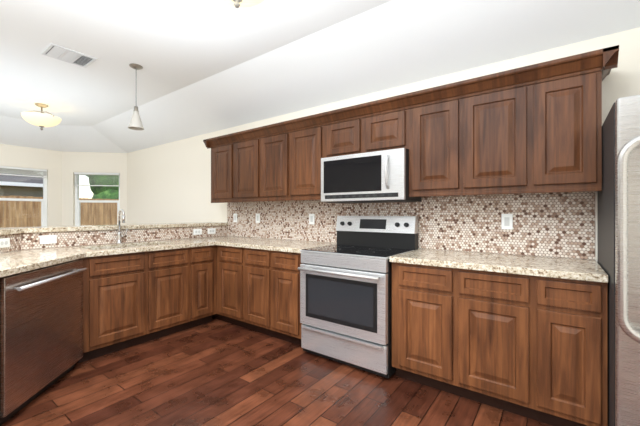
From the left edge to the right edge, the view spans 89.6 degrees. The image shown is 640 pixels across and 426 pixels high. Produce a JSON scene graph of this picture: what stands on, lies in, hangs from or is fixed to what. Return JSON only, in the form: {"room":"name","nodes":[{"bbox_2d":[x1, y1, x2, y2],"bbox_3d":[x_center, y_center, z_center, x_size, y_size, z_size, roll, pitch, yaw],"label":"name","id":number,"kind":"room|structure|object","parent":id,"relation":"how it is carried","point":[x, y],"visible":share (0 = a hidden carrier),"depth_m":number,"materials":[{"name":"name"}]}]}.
{"room":"kitchen","nodes":[
{"label":"kitchen","id":0,"kind":"room"},
{"bbox_2d":[0,144,61,225],"bbox_3d":[-6.718,0.019,3.845,0.150,2.430,5.836,0,0,36],"label":"wall","id":1,"kind":"structure","parent":0,"point":[50,161],"depth_m":5.99,"materials":[{"name":"beige paint"}]},
{"bbox_2d":[0,171,46,226],"bbox_3d":[-5.556,-0.218,5.396,0.180,1.175,1.540,0,0,36],"label":"window","id":2,"kind":"structure","parent":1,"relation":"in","point":[43,215],"depth_m":5.92,"materials":[{"name":"white"}]},
{"bbox_2d":[0,166,46,177],"bbox_3d":[-5.531,-0.729,5.377,0.042,0.151,1.520,0,0,36],"label":"window blind","id":3,"kind":"object","parent":1,"relation":"attached to","point":[10,170],"visible":0.96,"depth_m":5.71,"materials":[{"name":"white plastic"}]},
{"bbox_2d":[62,151,126,225],"bbox_3d":[-4.368,0.019,6.309,1.271,2.430,0.150,0,0,-9],"label":"wall","id":4,"kind":"structure","parent":0,"point":[92,162],"depth_m":6.21,"materials":[{"name":"beige paint"}]},
{"bbox_2d":[74,172,119,185],"bbox_3d":[-4.331,-0.653,6.268,0.810,0.261,0.042,0,0,-9],"label":"window blind","id":5,"kind":"object","parent":4,"relation":"attached to","point":[89,173],"visible":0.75,"depth_m":6.25,"materials":[{"name":"white plastic"}]},
{"bbox_2d":[75,175,119,225],"bbox_3d":[-4.336,-0.208,6.299,0.830,1.155,0.180,0,0,-9],"label":"window","id":6,"kind":"structure","parent":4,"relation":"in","point":[78,206],"depth_m":6.29,"materials":[{"name":"white"}]},
{"bbox_2d":[17,225,226,250],"bbox_3d":[-1.900,0.704,2.903,1.155,1.060,3.258,0,0,36],"label":"wall","id":7,"kind":"structure","parent":0,"point":[115,243],"depth_m":3.24,"materials":[{"name":"beige tile"}]},
{"bbox_2d":[0,233,62,252],"bbox_3d":[-2.440,0.245,2.032,1.000,0.142,1.030,0,0,36],"label":"backsplash","id":8,"kind":"structure","parent":7,"relation":"attached to","point":[22,241],"depth_m":2.78,"materials":[{"name":"tile"}]},
{"bbox_2d":[0,238,9,247],"bbox_3d":[-2.516,0.239,2.562,0.008,0.074,0.118,0,0,-9],"label":"outlet","id":9,"kind":"object","parent":8,"relation":"attached to","point":[4,242],"visible":1,"depth_m":2.57,"materials":[{"name":"white plastic"}]},
{"bbox_2d":[0,227,64,234],"bbox_3d":[-2.507,0.152,1.929,1.015,0.040,1.290,0,0,36],"label":"countertop","id":10,"kind":"structure","parent":7,"relation":"on","point":[9,230],"depth_m":2.75,"materials":[{"name":"stone"}]},
{"bbox_2d":[3,222,227,231],"bbox_3d":[-2.428,0.152,3.194,0.420,0.040,3.418,0,0,36],"label":"countertop","id":11,"kind":"structure","parent":7,"relation":"on","point":[196,224],"depth_m":3.43,"materials":[{"name":"stone"}]},
{"bbox_2d":[33,226,226,246],"bbox_3d":[-1.926,0.245,3.617,0.007,0.142,2.142,0,0,36],"label":"backsplash","id":12,"kind":"structure","parent":7,"relation":"attached to","point":[97,237],"depth_m":3.48,"materials":[{"name":"tile"}]},
{"bbox_2d":[40,235,56,243],"bbox_3d":[-2.441,0.239,2.893,0.008,0.074,0.118,0,0,36],"label":"outlet","id":13,"kind":"object","parent":12,"relation":"attached to","point":[49,239],"visible":1,"depth_m":2.89,"materials":[{"name":"white plastic"}]},
{"bbox_2d":[193,229,201,234],"bbox_3d":[-1.555,0.239,4.094,0.008,0.074,0.118,0,0,36],"label":"outlet","id":14,"kind":"object","parent":12,"relation":"attached to","point":[197,231],"visible":1,"depth_m":4.09,"materials":[{"name":"white plastic"}]},
{"bbox_2d":[208,228,215,233],"bbox_3d":[-1.432,0.239,4.261,0.008,0.074,0.118,0,0,36],"label":"outlet","id":15,"kind":"object","parent":12,"relation":"attached to","point":[211,230],"visible":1,"depth_m":4.26,"materials":[{"name":"white plastic"}]},
{"bbox_2d":[1,318,551,425],"bbox_3d":[-2.879,1.264,1.613,10.050,0.060,6.800,0,0,36],"label":"floor","id":16,"kind":"structure","parent":0,"point":[215,372],"depth_m":2.21,"materials":[{"name":"brown wood"}]},
{"bbox_2d":[0,259,86,425],"bbox_3d":[-2.113,0.801,2.162,0.654,0.866,0.771,0,0,-9],"label":"dishwasher","id":17,"kind":"object","parent":16,"relation":"on","point":[41,330],"visible":0.94,"depth_m":2.08,"materials":[{"name":"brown metal"}]},
{"bbox_2d":[76,256,159,362],"bbox_3d":[-2.124,0.796,1.895,1.540,0.876,1.541,0,0,36],"label":"base cabinet","id":18,"kind":"object","parent":16,"relation":"on","point":[131,299],"depth_m":2.80,"materials":[{"name":"brown wood"}]},
{"bbox_2d":[0,247,71,255],"bbox_3d":[-2.536,0.337,2.286,0.360,0.040,1.319,0,0,36],"label":"countertop","id":19,"kind":"structure","parent":18,"relation":"on","point":[61,249],"depth_m":2.72,"materials":[{"name":"stone"}]},
{"bbox_2d":[0,248,111,277],"bbox_3d":[-1.922,0.337,1.819,0.823,0.040,1.296,0,0,36],"label":"countertop","id":20,"kind":"structure","parent":18,"relation":"on","point":[16,262],"depth_m":2.21,"materials":[{"name":"stone"}]},
{"bbox_2d":[8,236,235,255],"bbox_3d":[-1.965,0.337,3.011,0.660,0.040,3.162,0,0,36],"label":"countertop","id":21,"kind":"structure","parent":18,"relation":"on","point":[132,247],"depth_m":3.17,"materials":[{"name":"stone"}]},
{"bbox_2d":[116,209,127,243],"bbox_3d":[-2.030,0.137,3.326,0.150,0.358,0.105,0,0,36],"label":"faucet","id":22,"kind":"object","parent":21,"relation":"on","point":[119,236],"visible":1,"depth_m":3.32,"materials":[{"name":"silver metal"}]},
{"bbox_2d":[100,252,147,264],"bbox_3d":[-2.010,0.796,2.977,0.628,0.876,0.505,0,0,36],"label":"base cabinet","id":23,"kind":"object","parent":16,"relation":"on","point":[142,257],"depth_m":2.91,"materials":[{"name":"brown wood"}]},
{"bbox_2d":[148,247,191,337],"bbox_3d":[-1.731,0.796,3.355,0.628,0.876,0.435,0,0,36],"label":"base cabinet","id":24,"kind":"object","parent":16,"relation":"on","point":[175,264],"depth_m":3.22,"materials":[{"name":"brown wood"}]},
{"bbox_2d":[192,245,216,327],"bbox_3d":[-1.502,0.796,3.666,0.628,0.876,0.338,0,0,36],"label":"base cabinet","id":25,"kind":"object","parent":16,"relation":"on","point":[204,258],"depth_m":3.49,"materials":[{"name":"brown wood"}]},
{"bbox_2d":[188,236,223,239],"bbox_3d":[-1.251,0.337,4.029,0.360,0.040,0.670,0,0,36],"label":"countertop","id":26,"kind":"structure","parent":25,"relation":"on","point":[218,237],"depth_m":4.00,"materials":[{"name":"stone"}]},
{"bbox_2d":[217,245,240,325],"bbox_3d":[-0.775,0.796,3.707,0.403,0.876,0.628,0,0,36],"label":"base cabinet","id":27,"kind":"object","parent":16,"relation":"on","point":[228,258],"depth_m":3.48,"materials":[{"name":"brown wood"}]},
{"bbox_2d":[241,248,268,334],"bbox_3d":[-0.451,0.796,3.469,0.401,0.876,0.628,0,0,36],"label":"base cabinet","id":28,"kind":"object","parent":16,"relation":"on","point":[258,290],"depth_m":3.24,"materials":[{"name":"brown wood"}]},
{"bbox_2d":[269,250,302,345],"bbox_3d":[-0.128,0.796,3.230,0.403,0.876,0.628,0,0,36],"label":"base cabinet","id":29,"kind":"object","parent":16,"relation":"on","point":[284,274],"depth_m":3.00,"materials":[{"name":"brown wood"}]},
{"bbox_2d":[216,236,336,252],"bbox_3d":[-0.464,0.337,3.462,1.220,0.040,0.654,0,0,36],"label":"countertop","id":30,"kind":"structure","parent":29,"relation":"on","point":[294,246],"depth_m":3.35,"materials":[{"name":"stone"}]},
{"bbox_2d":[298,216,417,377],"bbox_3d":[0.328,0.622,2.807,0.820,1.185,0.733,0,0,36],"label":"range","id":31,"kind":"object","parent":16,"relation":"on","point":[346,299],"visible":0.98,"depth_m":2.59,"materials":[{"name":"grey metal"}]},
{"bbox_2d":[392,262,606,425],"bbox_3d":[1.185,0.796,2.262,1.195,0.875,0.628,0,0,36],"label":"base cabinet","id":32,"kind":"object","parent":16,"relation":"on","point":[532,347],"visible":0.98,"depth_m":1.93,"materials":[{"name":"brown wood"}]},
{"bbox_2d":[389,249,607,282],"bbox_3d":[1.179,0.337,2.253,1.195,0.040,0.650,0,0,36],"label":"countertop","id":33,"kind":"structure","parent":32,"relation":"on","point":[577,269],"depth_m":2.06,"materials":[{"name":"stone"}]},
{"bbox_2d":[597,95,639,425],"bbox_3d":[1.891,0.346,1.535,0.807,1.775,0.934,0,0,36],"label":"refrigerator","id":34,"kind":"object","parent":16,"relation":"on","point":[618,228],"visible":1,"depth_m":1.44,"materials":[{"name":"grey metal"}]},
{"bbox_2d":[0,0,639,152],"bbox_3d":[-2.648,-1.341,1.349,9.364,0.330,6.650,0,0,36],"label":"ceiling","id":35,"kind":"structure","parent":0,"point":[209,66],"depth_m":2.84,"materials":[{"name":"white paint"}]},
{"bbox_2d":[20,103,60,129],"bbox_3d":[-3.875,-1.329,4.484,0.430,0.355,0.431,0,0,36],"label":"ceiling light","id":36,"kind":"object","parent":35,"relation":"attached to","point":[42,120],"visible":1,"depth_m":4.39,"materials":[{"name":"beige glass"}]},
{"bbox_2d":[41,43,97,67],"bbox_3d":[-2.397,-1.499,3.084,0.310,0.015,0.360,0,0,36],"label":"ceiling vent","id":37,"kind":"object","parent":35,"relation":"in","point":[55,51],"visible":1,"depth_m":3.06,"materials":[{"name":"white metal"}]},
{"bbox_2d":[128,63,143,129],"bbox_3d":[-1.887,-1.186,3.305,0.148,0.640,0.148,0,0,36],"label":"light","id":38,"kind":"object","parent":35,"relation":"hanging from","point":[135,123],"visible":1,"depth_m":3.28,"materials":[{"name":"white glass"}]},
{"bbox_2d":[219,0,264,7],"bbox_3d":[-0.467,-1.329,1.810,0.430,0.355,0.431,0,0,36],"label":"kitchen ceiling light","id":39,"kind":"object","parent":35,"relation":"attached to","point":[242,3],"visible":1,"depth_m":1.87,"materials":[{"name":"white glass"}]},
{"bbox_2d":[127,27,639,260],"bbox_3d":[-0.383,0.019,3.904,8.750,2.430,0.150,0,0,36],"label":"wall","id":40,"kind":"structure","parent":0,"point":[170,182],"depth_m":4.74,"materials":[{"name":"beige paint"}]},
{"bbox_2d":[203,45,618,202],"bbox_3d":[0.202,-0.534,3.131,3.946,0.811,0.396,0,0,36],"label":"upper cabinet","id":41,"kind":"object","parent":40,"relation":"attached to","point":[535,128],"visible":0.96,"depth_m":2.35,"materials":[{"name":"brown wood"}]},
{"bbox_2d":[321,148,421,202],"bbox_3d":[0.437,-0.305,2.910,0.814,0.416,0.452,0,0,36],"label":"microwave","id":42,"kind":"object","parent":41,"relation":"attached to","point":[377,177],"visible":1,"depth_m":2.72,"materials":[{"name":"grey metal"}]},
{"bbox_2d":[227,191,594,259],"bbox_3d":[0.279,0.084,3.318,3.895,0.465,0.008,0,0,36],"label":"backsplash","id":43,"kind":"structure","parent":40,"relation":"attached to","point":[559,225],"depth_m":2.63,"materials":[{"name":"tile"}]},
{"bbox_2d":[233,214,236,221],"bbox_3d":[-1.144,0.066,4.346,0.074,0.118,0.008,0,0,36],"label":"electrical outlet","id":44,"kind":"object","parent":43,"relation":"attached to","point":[234,217],"visible":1,"depth_m":4.34,"materials":[{"name":"white plastic"}]},
{"bbox_2d":[256,214,259,222],"bbox_3d":[-0.790,0.066,4.085,0.074,0.118,0.008,0,0,36],"label":"electrical outlet","id":45,"kind":"object","parent":43,"relation":"attached to","point":[257,218],"visible":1,"depth_m":4.08,"materials":[{"name":"white plastic"}]},
{"bbox_2d":[309,214,314,223],"bbox_3d":[-0.091,0.066,3.570,0.074,0.118,0.008,0,0,36],"label":"electrical outlet","id":46,"kind":"object","parent":43,"relation":"attached to","point":[311,218],"visible":1,"depth_m":3.56,"materials":[{"name":"white plastic"}]},
{"bbox_2d":[501,214,512,229],"bbox_3d":[1.424,0.066,2.453,0.074,0.118,0.008,0,0,36],"label":"electrical outlet","id":47,"kind":"object","parent":43,"relation":"attached to","point":[506,221],"visible":1,"depth_m":2.45,"materials":[{"name":"white plastic"}]},
{"label":"outside","id":48,"kind":"structure","parent":0,"visible":0},
{"bbox_3d":[-9.342,1.419,10.416,60.000,0.130,60.000,0,0,36],"label":"ground","id":49,"kind":"structure","parent":48,"visible":0},
{"bbox_2d":[0,169,42,196],"bbox_3d":[-18.833,-1.356,12.692,11.220,5.420,11.600,0,0,36],"label":"house","id":50,"kind":"structure","parent":49,"relation":"on","point":[7,179],"depth_m":13.07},
{"bbox_2d":[0,195,118,227],"bbox_3d":[-5.348,0.392,5.074,14.249,1.925,20.140,0,0,36],"label":"fence","id":51,"kind":"object","parent":49,"relation":"on","point":[28,221],"depth_m":10.96,"materials":[{"name":"brown wood"}]},
{"bbox_2d":[87,175,118,198],"bbox_3d":[-3.030,-3.046,17.020,19.098,8.799,12.758,0,0,36],"label":"trees","id":52,"kind":"object","parent":49,"relation":"on","point":[101,194],"depth_m":14.51,"materials":[{"name":"green plant"}]}
]}

